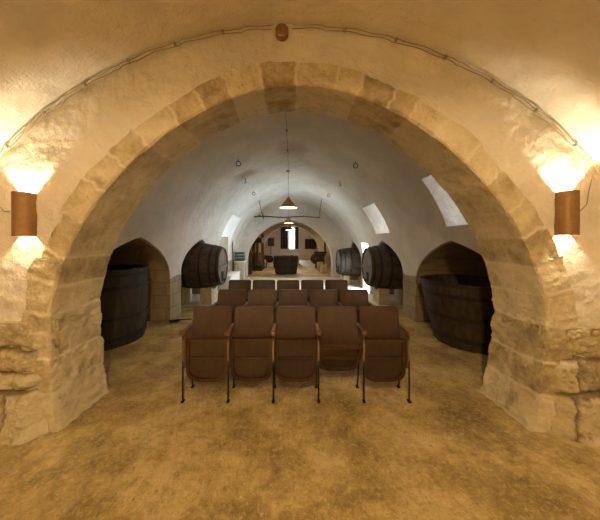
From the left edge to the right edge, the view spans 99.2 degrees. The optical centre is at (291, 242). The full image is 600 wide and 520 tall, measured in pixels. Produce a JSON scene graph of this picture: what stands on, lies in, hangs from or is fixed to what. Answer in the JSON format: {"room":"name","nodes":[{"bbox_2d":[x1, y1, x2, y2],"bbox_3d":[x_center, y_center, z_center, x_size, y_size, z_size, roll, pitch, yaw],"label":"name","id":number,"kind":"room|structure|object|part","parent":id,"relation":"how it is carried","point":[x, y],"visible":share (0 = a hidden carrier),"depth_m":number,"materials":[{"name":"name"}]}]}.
{"room":"wine cellar","nodes":[
{"label":"wine cellar","id":0,"kind":"room"},
{"bbox_2d":[0,318,62,446],"bbox_3d":[-2.675,1.135,2.122,1.410,0.930,0.317,0,0,0],"label":"wall","id":1,"kind":"structure","parent":0,"point":[22,420],"depth_m":2.12,"materials":[{"name":"stone"}]},
{"bbox_2d":[20,61,578,432],"bbox_3d":[0.050,-0.307,2.439,5.920,3.916,0.608,0,0,0],"label":"arch","id":2,"kind":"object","parent":1,"relation":"attached to","point":[530,283],"depth_m":2.23,"materials":[{"name":"stone"}]},
{"bbox_2d":[108,215,240,320],"bbox_3d":[-3.142,0.000,7.359,2.315,3.200,9.279,0,0,0],"label":"wall","id":3,"kind":"structure","parent":0,"point":[164,286],"depth_m":5.23,"materials":[{"name":"beige stone"}]},
{"bbox_2d":[239,202,343,276],"bbox_3d":[-0.100,-0.175,18.799,6.200,3.550,13.601,0,0,0],"label":"wall","id":4,"kind":"structure","parent":0,"point":[322,229],"depth_m":12.00,"materials":[{"name":"beige paint"}]},
{"bbox_2d":[268,238,273,245],"bbox_3d":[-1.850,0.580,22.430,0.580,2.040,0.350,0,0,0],"label":"picture","id":5,"kind":"object","parent":4,"relation":"attached to","point":[270,240],"visible":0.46,"depth_m":22.38,"materials":[{"name":"brown wood"}]},
{"bbox_2d":[281,227,286,248],"bbox_3d":[-0.777,-0.500,24.916,0.650,2.200,0.062,0,0,0],"label":"window shutter","id":6,"kind":"object","parent":4,"relation":"attached to","point":[283,229],"visible":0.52,"depth_m":24.91,"materials":[{"name":"brown wood"}]},
{"bbox_2d":[295,227,297,248],"bbox_3d":[0.472,-0.500,24.930,0.320,2.200,0.035,0,0,0],"label":"window shutter","id":7,"kind":"object","parent":4,"relation":"attached to","point":[296,228],"visible":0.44,"depth_m":24.91,"materials":[{"name":"brown wood"}]},
{"bbox_2d":[305,239,315,248],"bbox_3d":[1.820,0.098,24.940,1.130,1.005,0.060,0,0,0],"label":"framed board","id":8,"kind":"object","parent":4,"relation":"attached to","point":[309,243],"visible":0.79,"depth_m":24.93,"materials":[{"name":"brown wood"}]},
{"bbox_2d":[113,111,480,272],"bbox_3d":[0.000,-0.675,7.359,5.000,2.550,9.279,0,0,0],"label":"ceiling","id":9,"kind":"structure","parent":0,"point":[195,199],"depth_m":5.08,"materials":[{"name":"white paint"}]},
{"bbox_2d":[279,170,296,208],"bbox_3d":[-0.100,-1.449,6.870,0.480,0.998,0.480,0,0,0],"label":"pendant lamp","id":10,"kind":"object","parent":9,"relation":"hanging from","point":[288,204],"visible":1,"depth_m":6.78,"materials":[{"name":"brown metal"}]},
{"bbox_3d":[-0.100,-1.094,6.870,0.480,0.288,0.480,0,0,0],"label":"lamp shade","id":11,"kind":"part","parent":10,"relation":"part of","materials":[{"name":"brown metal"}]},
{"bbox_2d":[254,198,321,219],"bbox_3d":[-0.150,-1.275,9.590,2.565,0.813,0.242,0,0,0],"label":"pole","id":12,"kind":"object","parent":9,"relation":"hanging from","point":[262,216],"visible":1,"depth_m":9.58,"materials":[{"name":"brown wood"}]},
{"bbox_2d":[284,197,293,223],"bbox_3d":[-0.140,-1.398,10.900,0.460,1.096,0.460,0,0,0],"label":"pendant lamp","id":13,"kind":"object","parent":9,"relation":"hanging from","point":[288,220],"visible":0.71,"depth_m":10.78,"materials":[{"name":"brown metal"}]},
{"bbox_3d":[-0.140,-0.988,10.900,0.460,0.276,0.460,0,0,0],"label":"lamp shade","id":14,"kind":"part","parent":13,"relation":"part of","materials":[{"name":"brown metal"}]},
{"bbox_2d":[0,259,599,519],"bbox_3d":[0.000,1.600,12.500,9.400,0.001,31.000,0,0,0],"label":"floor","id":15,"kind":"structure","parent":0,"point":[138,452],"depth_m":1.93,"materials":[{"name":"brown soil"}]},
{"bbox_2d":[100,264,148,350],"bbox_3d":[-3.150,1.002,4.250,1.353,1.196,1.353,0,0,-17],"label":"wooden tub","id":16,"kind":"object","parent":15,"relation":"on","point":[124,292],"visible":0.53,"depth_m":3.95,"materials":[{"name":"brown wood"}]},
{"bbox_2d":[169,318,191,322],"bbox_3d":[-2.277,1.575,5.208,0.421,0.050,0.070,0,0,-28],"label":"brush","id":17,"kind":"object","parent":15,"relation":"on","point":[173,320],"visible":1,"depth_m":5.16,"materials":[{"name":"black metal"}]},
{"bbox_2d":[181,287,191,304],"bbox_3d":[-2.932,1.370,6.850,0.303,0.460,0.565,0,0,0],"label":"stone block","id":18,"kind":"object","parent":15,"relation":"on","point":[186,293],"visible":0.44,"depth_m":6.70,"materials":[{"name":"stone"}]},
{"bbox_2d":[179,306,231,402],"bbox_3d":[-0.889,1.151,2.692,0.479,0.902,0.323,0,0,0],"label":"chair","id":19,"kind":"object","parent":15,"relation":"on","point":[204,340],"visible":0.94,"depth_m":2.64,"materials":[{"name":"brown wood"}]},
{"bbox_3d":[-1.100,1.255,2.567,0.030,0.690,0.050,0,0,0],"label":"leg","id":20,"kind":"part","parent":19,"relation":"part of","materials":[{"name":"black metal"}]},
{"bbox_3d":[-1.100,0.901,2.678,0.058,0.053,0.295,0,0,0],"label":"armrest","id":21,"kind":"part","parent":19,"relation":"part of","materials":[{"name":"brown wood"}]},
{"bbox_3d":[-1.100,1.093,2.690,0.018,0.385,0.260,0,0,0],"label":"panel","id":22,"kind":"part","parent":19,"relation":"part of","materials":[{"name":"brown wood"}]},
{"bbox_3d":[-0.872,1.209,2.632,0.426,0.438,0.045,0,0,0],"label":"seat","id":23,"kind":"part","parent":19,"relation":"part of","materials":[{"name":"brown wood"}]},
{"bbox_3d":[-0.872,1.180,2.623,0.370,0.022,0.030,0,0,0],"label":"cross rail","id":24,"kind":"part","parent":19,"relation":"part of","materials":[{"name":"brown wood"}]},
{"bbox_3d":[-0.872,0.930,2.781,0.432,0.460,0.110,0,0,0],"label":"backrest","id":25,"kind":"part","parent":19,"relation":"part of","materials":[{"name":"brown wood"}]},
{"bbox_2d":[200,286,217,304],"bbox_3d":[-2.220,1.379,6.851,0.324,0.442,0.568,0,0,0],"label":"stone block","id":26,"kind":"object","parent":15,"relation":"on","point":[208,296],"visible":0.87,"depth_m":6.58,"materials":[{"name":"stone"}]},
{"bbox_2d":[181,243,227,287],"bbox_3d":[-2.470,0.610,6.850,1.380,1.204,1.204,0,0,0],"label":"wine cask","id":27,"kind":"object","parent":26,"relation":"on","point":[205,265],"visible":0.72,"depth_m":6.38,"materials":[{"name":"brown wood"}]},
{"bbox_2d":[210,289,245,322],"bbox_3d":[-0.914,1.151,3.712,0.479,0.902,0.323,0,0,0],"label":"chair","id":28,"kind":"object","parent":15,"relation":"on","point":[233,298],"visible":0.44,"depth_m":3.81,"materials":[{"name":"brown wood"}]},
{"bbox_3d":[-0.897,0.930,3.801,0.432,0.460,0.110,0,0,0],"label":"backrest","id":29,"kind":"part","parent":28,"relation":"part of","materials":[{"name":"brown wood"}]},
{"bbox_2d":[218,271,239,289],"bbox_3d":[-2.270,1.359,9.350,0.440,0.488,1.540,0,0,0],"label":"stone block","id":30,"kind":"object","parent":15,"relation":"on","point":[231,275],"visible":0.62,"depth_m":8.76,"materials":[{"name":"white stone"}]},
{"bbox_3d":[-2.270,1.140,9.350,0.440,0.050,1.540,0,0,0],"label":"seat","id":31,"kind":"part","parent":30,"relation":"part of","materials":[{"name":"white stone"}]},
{"bbox_2d":[232,241,232,270],"bbox_3d":[-2.420,0.650,10.360,0.044,1.900,0.064,0,0,0],"label":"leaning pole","id":32,"kind":"object","parent":15,"relation":"on","point":[232,241],"visible":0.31,"depth_m":10.34,"materials":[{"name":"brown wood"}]},
{"bbox_2d":[228,280,250,301],"bbox_3d":[-1.002,1.151,4.712,0.479,0.902,0.323,0,0,0],"label":"chair","id":33,"kind":"object","parent":15,"relation":"on","point":[233,284],"visible":0.27,"depth_m":4.82,"materials":[{"name":"brown leather"}]},
{"bbox_2d":[234,260,245,279],"bbox_3d":[-2.220,1.182,10.900,0.440,0.843,0.440,0,0,0],"label":"stone pedestal","id":34,"kind":"object","parent":15,"relation":"on","point":[240,266],"visible":0.7,"depth_m":10.70,"materials":[{"name":"stone"}]},
{"bbox_2d":[235,252,244,260],"bbox_3d":[-2.220,0.575,10.900,0.380,0.370,0.355,0,0,0],"label":"crate","id":35,"kind":"object","parent":34,"relation":"on","point":[239,256],"visible":1,"depth_m":10.72,"materials":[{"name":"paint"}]},
{"bbox_2d":[225,306,273,402],"bbox_3d":[-0.433,1.151,2.692,0.479,0.902,0.323,0,0,0],"label":"chair","id":36,"kind":"object","parent":15,"relation":"on","point":[249,338],"visible":0.99,"depth_m":2.64,"materials":[{"name":"brown wood"}]},
{"bbox_3d":[-0.644,1.255,2.567,0.030,0.690,0.050,0,0,0],"label":"leg","id":37,"kind":"part","parent":36,"relation":"part of","materials":[{"name":"black metal"}]},
{"bbox_3d":[-0.644,0.901,2.678,0.058,0.053,0.295,0,0,0],"label":"armrest","id":38,"kind":"part","parent":36,"relation":"part of","materials":[{"name":"brown wood"}]},
{"bbox_3d":[-0.644,1.093,2.690,0.018,0.385,0.260,0,0,0],"label":"panel","id":39,"kind":"part","parent":36,"relation":"part of","materials":[{"name":"brown wood"}]},
{"bbox_3d":[-0.416,1.173,2.622,0.370,0.022,0.030,0,-1,0],"label":"cross rail","id":40,"kind":"part","parent":36,"relation":"part of","materials":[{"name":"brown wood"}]},
{"bbox_3d":[-0.416,1.203,2.631,0.426,0.438,0.045,0,-1,0],"label":"seat","id":41,"kind":"part","parent":36,"relation":"part of","materials":[{"name":"brown wood"}]},
{"bbox_3d":[-0.416,0.930,2.781,0.432,0.460,0.110,0,0,0],"label":"backrest","id":42,"kind":"part","parent":36,"relation":"part of","materials":[{"name":"brown wood"}]},
{"bbox_2d":[248,266,251,274],"bbox_3d":[-2.200,1.395,12.950,0.314,0.390,0.314,0,0,0],"label":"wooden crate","id":43,"kind":"object","parent":15,"relation":"on","point":[249,267],"visible":0.52,"depth_m":12.80,"materials":[{"name":"brown wood"}]},
{"bbox_2d":[248,234,264,270],"bbox_3d":[-2.119,0.478,15.400,0.801,2.256,1.600,0,0,0],"label":"press","id":44,"kind":"object","parent":15,"relation":"on","point":[256,258],"visible":0.71,"depth_m":14.80,"materials":[{"name":"brown wood"}]},
{"bbox_3d":[-2.401,0.598,14.703,0.155,2.004,0.168,0,0,0],"label":"post","id":45,"kind":"part","parent":44,"relation":"part of","materials":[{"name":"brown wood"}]},
{"bbox_3d":[-2.400,0.603,16.000,0.211,2.004,0.210,0,0,0],"label":"post","id":46,"kind":"part","parent":44,"relation":"part of","materials":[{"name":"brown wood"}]},
{"bbox_3d":[-2.002,0.548,14.800,0.140,2.111,0.152,0,0,0],"label":"post","id":47,"kind":"part","parent":44,"relation":"part of","materials":[{"name":"brown wood"}]},
{"bbox_3d":[-1.820,0.526,15.899,0.203,2.161,0.212,0,0,0],"label":"post","id":48,"kind":"part","parent":44,"relation":"part of","materials":[{"name":"brown wood"}]},
{"bbox_2d":[243,289,276,322],"bbox_3d":[-0.459,1.151,3.712,0.479,0.902,0.323,0,0,0],"label":"chair","id":49,"kind":"object","parent":15,"relation":"on","point":[256,297],"visible":0.44,"depth_m":3.81,"materials":[{"name":"brown wood"}]},
{"bbox_3d":[-0.441,0.930,3.801,0.432,0.460,0.110,0,0,0],"label":"backrest","id":50,"kind":"part","parent":49,"relation":"part of","materials":[{"name":"brown wood"}]},
{"bbox_2d":[253,280,274,288],"bbox_3d":[-0.546,1.151,4.712,0.479,0.902,0.323,0,0,0],"label":"chair","id":51,"kind":"object","parent":15,"relation":"on","point":[257,284],"visible":0.27,"depth_m":4.82,"materials":[{"name":"brown leather"}]},
{"bbox_2d":[264,255,272,262],"bbox_3d":[-2.353,1.260,20.600,1.706,0.687,0.736,0,0,0],"label":"wooden barrow","id":52,"kind":"object","parent":15,"relation":"on","point":[265,256],"visible":0.56,"depth_m":20.57,"materials":[{"name":"brown wood"}]},
{"bbox_2d":[273,255,297,274],"bbox_3d":[-0.320,1.137,13.400,1.325,0.926,1.325,0,0,-11],"label":"wooden tub","id":53,"kind":"object","parent":15,"relation":"on","point":[283,264],"visible":1,"depth_m":12.87,"materials":[{"name":"brown wood"}]},
{"bbox_2d":[275,280,298,301],"bbox_3d":[-0.090,1.151,4.712,0.479,0.902,0.323,0,0,0],"label":"chair","id":54,"kind":"object","parent":15,"relation":"on","point":[281,284],"visible":0.22,"depth_m":4.82,"materials":[{"name":"brown leather"}]},
{"bbox_2d":[279,249,299,263],"bbox_3d":[-0.200,1.040,19.925,1.550,1.120,0.950,0,0,0],"label":"stone altar","id":55,"kind":"object","parent":15,"relation":"on","point":[295,252],"visible":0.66,"depth_m":20.00,"materials":[{"name":"beige stone"}]},
{"bbox_2d":[275,289,306,308],"bbox_3d":[-0.003,1.151,3.712,0.479,0.902,0.323,0,0,0],"label":"chair","id":56,"kind":"object","parent":15,"relation":"on","point":[287,297],"visible":0.4,"depth_m":3.81,"materials":[{"name":"brown wood"}]},
{"bbox_2d":[270,306,316,402],"bbox_3d":[0.022,1.151,2.692,0.479,0.902,0.323,0,0,0],"label":"chair","id":57,"kind":"object","parent":15,"relation":"on","point":[294,341],"visible":1,"depth_m":2.64,"materials":[{"name":"brown wood"}]},
{"bbox_3d":[-0.188,0.901,2.678,0.058,0.053,0.295,0,0,0],"label":"armrest","id":58,"kind":"part","parent":57,"relation":"part of","materials":[{"name":"brown wood"}]},
{"bbox_3d":[-0.188,1.255,2.567,0.030,0.690,0.050,0,0,0],"label":"leg","id":59,"kind":"part","parent":57,"relation":"part of","materials":[{"name":"black metal"}]},
{"bbox_3d":[-0.188,1.093,2.690,0.018,0.385,0.260,0,0,0],"label":"panel","id":60,"kind":"part","parent":57,"relation":"part of","materials":[{"name":"brown wood"}]},
{"bbox_3d":[-0.188,1.374,2.773,0.030,0.455,0.161,0,0,0],"label":"leg","id":61,"kind":"part","parent":57,"relation":"part of","materials":[{"name":"black metal"}]},
{"bbox_3d":[0.040,1.209,2.634,0.426,0.438,0.045,0,1,0],"label":"seat","id":62,"kind":"part","parent":57,"relation":"part of","materials":[{"name":"brown wood"}]},
{"bbox_3d":[0.040,1.181,2.624,0.370,0.022,0.030,0,1,0],"label":"cross rail","id":63,"kind":"part","parent":57,"relation":"part of","materials":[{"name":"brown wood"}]},
{"bbox_3d":[0.040,0.930,2.781,0.432,0.460,0.110,0,0,0],"label":"backrest","id":64,"kind":"part","parent":57,"relation":"part of","materials":[{"name":"brown wood"}]},
{"bbox_2d":[301,280,323,305],"bbox_3d":[0.365,1.151,4.712,0.479,0.902,0.323,0,0,0],"label":"chair","id":65,"kind":"object","parent":15,"relation":"on","point":[308,285],"visible":0.24,"depth_m":4.82,"materials":[{"name":"brown leather"}]},
{"bbox_3d":[0.383,0.930,4.801,0.432,0.460,0.110,0,0,0],"label":"backrest","id":66,"kind":"part","parent":65,"relation":"part of","materials":[{"name":"brown leather"}]},
{"bbox_2d":[311,241,326,267],"bbox_3d":[1.675,0.727,16.160,1.050,1.754,0.680,0,0,0],"label":"press","id":67,"kind":"object","parent":15,"relation":"on","point":[319,256],"visible":0.92,"depth_m":15.90,"materials":[{"name":"brown wood"}]},
{"bbox_2d":[317,262,323,270],"bbox_3d":[1.619,1.350,14.701,0.380,0.500,0.316,0,0,0],"label":"stone block","id":68,"kind":"object","parent":15,"relation":"on","point":[319,264],"visible":0.7,"depth_m":14.55,"materials":[{"name":"stone"}]},
{"bbox_2d":[307,289,337,322],"bbox_3d":[0.454,1.151,3.712,0.479,0.902,0.323,0,0,0],"label":"chair","id":69,"kind":"object","parent":15,"relation":"on","point":[317,297],"visible":0.39,"depth_m":3.81,"materials":[{"name":"brown wood"}]},
{"bbox_3d":[0.471,0.930,3.801,0.432,0.460,0.110,0,0,0],"label":"backrest","id":70,"kind":"part","parent":69,"relation":"part of","materials":[{"name":"brown wood"}]},
{"bbox_2d":[321,265,327,272],"bbox_3d":[1.722,1.390,13.700,0.354,0.420,0.355,0,0,0],"label":"stone block","id":71,"kind":"object","parent":15,"relation":"on","point":[324,269],"visible":0.96,"depth_m":13.53,"materials":[{"name":"stone"}]},
{"bbox_2d":[325,280,347,301],"bbox_3d":[0.839,1.151,4.712,0.514,0.902,0.323,0,0,0],"label":"chair","id":72,"kind":"object","parent":15,"relation":"on","point":[338,285],"visible":0.23,"depth_m":4.82,"materials":[{"name":"brown leather"}]},
{"bbox_2d":[315,306,363,402],"bbox_3d":[0.478,1.151,2.689,0.479,0.902,0.328,0,0,0],"label":"chair","id":73,"kind":"object","parent":15,"relation":"on","point":[338,348],"visible":0.99,"depth_m":2.75,"materials":[{"name":"brown wood"}]},
{"bbox_3d":[0.268,1.093,2.690,0.018,0.385,0.260,0,0,0],"label":"panel","id":74,"kind":"part","parent":73,"relation":"part of","materials":[{"name":"brown wood"}]},
{"bbox_3d":[0.268,1.255,2.567,0.030,0.690,0.050,0,0,0],"label":"leg","id":75,"kind":"part","parent":73,"relation":"part of","materials":[{"name":"black metal"}]},
{"bbox_3d":[0.268,0.901,2.678,0.058,0.053,0.295,0,0,0],"label":"armrest","id":76,"kind":"part","parent":73,"relation":"part of","materials":[{"name":"brown wood"}]},
{"bbox_3d":[0.496,0.930,2.781,0.432,0.460,0.110,0,0,0],"label":"backrest","id":77,"kind":"part","parent":73,"relation":"part of","materials":[{"name":"brown wood"}]},
{"bbox_3d":[0.496,1.190,2.646,0.370,0.022,0.030,0,36,0],"label":"cross rail","id":78,"kind":"part","parent":73,"relation":"part of","materials":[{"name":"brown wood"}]},
{"bbox_3d":[0.496,1.208,2.671,0.426,0.438,0.045,0,36,0],"label":"seat","id":79,"kind":"part","parent":73,"relation":"part of","materials":[{"name":"brown wood"}]},
{"bbox_2d":[341,275,349,283],"bbox_3d":[2.103,1.429,10.053,0.257,0.341,0.471,0,0,0],"label":"stone block","id":80,"kind":"object","parent":15,"relation":"on","point":[343,277],"visible":0.58,"depth_m":9.83,"materials":[{"name":"stone"}]},
{"bbox_2d":[336,247,360,275],"bbox_3d":[2.390,0.740,10.050,1.300,1.126,1.126,0,0,0],"label":"wine cask","id":81,"kind":"object","parent":80,"relation":"on","point":[348,260],"visible":0.66,"depth_m":9.61,"materials":[{"name":"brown wood"}]},
{"bbox_2d":[338,289,375,322],"bbox_3d":[0.927,1.151,3.712,0.514,0.902,0.323,0,0,0],"label":"chair","id":82,"kind":"object","parent":15,"relation":"on","point":[356,298],"visible":0.36,"depth_m":3.81,"materials":[{"name":"brown wood"}]},
{"bbox_3d":[0.927,0.930,3.801,0.432,0.460,0.110,0,0,0],"label":"backrest","id":83,"kind":"part","parent":82,"relation":"part of","materials":[{"name":"brown wood"}]},
{"bbox_2d":[372,287,389,304],"bbox_3d":[2.381,1.389,6.849,0.298,0.423,0.569,0,0,0],"label":"stone block","id":84,"kind":"object","parent":15,"relation":"on","point":[380,296],"visible":0.89,"depth_m":6.58,"materials":[{"name":"stone"}]},
{"bbox_2d":[361,244,402,288],"bbox_3d":[2.630,0.630,6.850,1.380,1.204,1.204,0,0,0],"label":"wine cask","id":85,"kind":"object","parent":84,"relation":"on","point":[381,266],"visible":0.7,"depth_m":6.40,"materials":[{"name":"brown wood"}]},
{"bbox_2d":[355,306,412,402],"bbox_3d":[0.952,1.151,2.692,0.514,0.902,0.323,0,0,0],"label":"chair","id":86,"kind":"object","parent":15,"relation":"on","point":[385,357],"visible":0.98,"depth_m":2.64,"materials":[{"name":"brown wood"}]},
{"bbox_3d":[0.724,1.374,2.773,0.030,0.455,0.161,0,0,0],"label":"leg","id":87,"kind":"part","parent":86,"relation":"part of","materials":[{"name":"black metal"}]},
{"bbox_3d":[0.724,1.093,2.690,0.018,0.385,0.260,0,0,0],"label":"panel","id":88,"kind":"part","parent":86,"relation":"part of","materials":[{"name":"brown wood"}]},
{"bbox_3d":[0.724,0.901,2.678,0.058,0.053,0.295,0,0,0],"label":"armrest","id":89,"kind":"part","parent":86,"relation":"part of","materials":[{"name":"brown wood"}]},
{"bbox_3d":[0.724,1.255,2.567,0.030,0.690,0.050,0,0,0],"label":"leg","id":90,"kind":"part","parent":86,"relation":"part of","materials":[{"name":"black metal"}]},
{"bbox_3d":[0.952,0.930,2.781,0.432,0.460,0.110,0,0,0],"label":"backrest","id":91,"kind":"part","parent":86,"relation":"part of","materials":[{"name":"brown wood"}]},
{"bbox_3d":[0.952,1.180,2.623,0.370,0.022,0.030,0,1,0],"label":"cross rail","id":92,"kind":"part","parent":86,"relation":"part of","materials":[{"name":"brown wood"}]},
{"bbox_3d":[0.952,1.209,2.633,0.426,0.438,0.045,0,1,0],"label":"seat","id":93,"kind":"part","parent":86,"relation":"part of","materials":[{"name":"brown wood"}]},
{"bbox_3d":[1.180,1.093,2.690,0.018,0.385,0.260,0,0,0],"label":"panel","id":94,"kind":"part","parent":86,"relation":"part of","materials":[{"name":"brown wood"}]},
{"bbox_3d":[1.180,0.901,2.678,0.058,0.053,0.295,0,0,0],"label":"armrest","id":95,"kind":"part","parent":86,"relation":"part of","materials":[{"name":"brown wood"}]},
{"bbox_3d":[1.180,1.255,2.567,0.030,0.690,0.050,0,0,0],"label":"leg","id":96,"kind":"part","parent":86,"relation":"part of","materials":[{"name":"black metal"}]},
{"bbox_2d":[394,289,402,304],"bbox_3d":[3.001,1.386,6.852,0.301,0.429,0.572,0,0,0],"label":"stone block","id":97,"kind":"object","parent":15,"relation":"on","point":[398,292],"visible":0.33,"depth_m":6.79,"materials":[{"name":"stone"}]},
{"bbox_2d":[420,274,494,354],"bbox_3d":[2.920,1.097,4.150,1.514,1.006,1.514,0,0,38],"label":"wooden barrel","id":98,"kind":"object","parent":15,"relation":"on","point":[460,309],"visible":0.59,"depth_m":3.75,"materials":[{"name":"brown wood"}]},
{"bbox_2d":[0,24,599,357],"bbox_3d":[0.001,-0.448,2.196,6.861,3.024,0.042,0,0,0],"label":"wall","id":99,"kind":"structure","parent":0,"point":[50,160],"depth_m":2.20,"materials":[{"name":"paint"}]},
{"bbox_2d":[11,191,36,236],"bbox_3d":[-2.270,-0.240,2.151,0.150,0.370,0.128,0,0,0],"label":"wall sconce","id":100,"kind":"object","parent":99,"relation":"attached to","point":[23,204],"visible":0.99,"depth_m":2.11,"materials":[{"name":"orange metal"}]},
{"bbox_2d":[0,25,271,211],"bbox_3d":[-1.368,-1.060,2.169,2.396,1.587,0.029,0,0,0],"label":"cable","id":101,"kind":"object","parent":99,"relation":"attached to","point":[222,31],"visible":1,"depth_m":2.17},
{"bbox_2d":[275,23,287,41],"bbox_3d":[-0.085,-1.802,2.168,0.110,0.145,0.073,0,0,0],"label":"spotlight","id":102,"kind":"object","parent":99,"relation":"attached to","point":[281,30],"visible":1,"depth_m":2.14,"materials":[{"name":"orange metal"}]},
{"bbox_2d":[292,24,593,210],"bbox_3d":[1.284,-1.062,2.169,2.563,1.591,0.029,0,0,0],"label":"cable","id":103,"kind":"object","parent":99,"relation":"attached to","point":[344,28],"visible":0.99,"depth_m":2.17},
{"bbox_2d":[554,190,579,234],"bbox_3d":[2.330,-0.250,2.151,0.150,0.370,0.128,0,0,0],"label":"wall sconce","id":104,"kind":"object","parent":99,"relation":"attached to","point":[567,203],"visible":0.98,"depth_m":2.11,"materials":[{"name":"orange metal"}]},
{"bbox_2d":[0,0,599,174],"bbox_3d":[0.004,-0.146,-0.235,6.825,3.517,4.930,0,0,0],"label":"ceiling","id":105,"kind":"structure","parent":0,"point":[546,52],"depth_m":1.94,"materials":[{"name":"paint"}]},
{"bbox_2d":[349,175,487,321],"bbox_3d":[3.136,-0.075,7.359,2.328,3.350,9.279,0,0,0],"label":"wall","id":106,"kind":"structure","parent":0,"point":[451,257],"depth_m":5.08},
{"bbox_2d":[535,324,599,446],"bbox_3d":[2.795,1.160,2.121,1.410,0.880,0.318,0,0,0],"label":"wall","id":107,"kind":"structure","parent":0,"point":[577,405],"depth_m":2.12,"materials":[{"name":"stone"}]}
]}

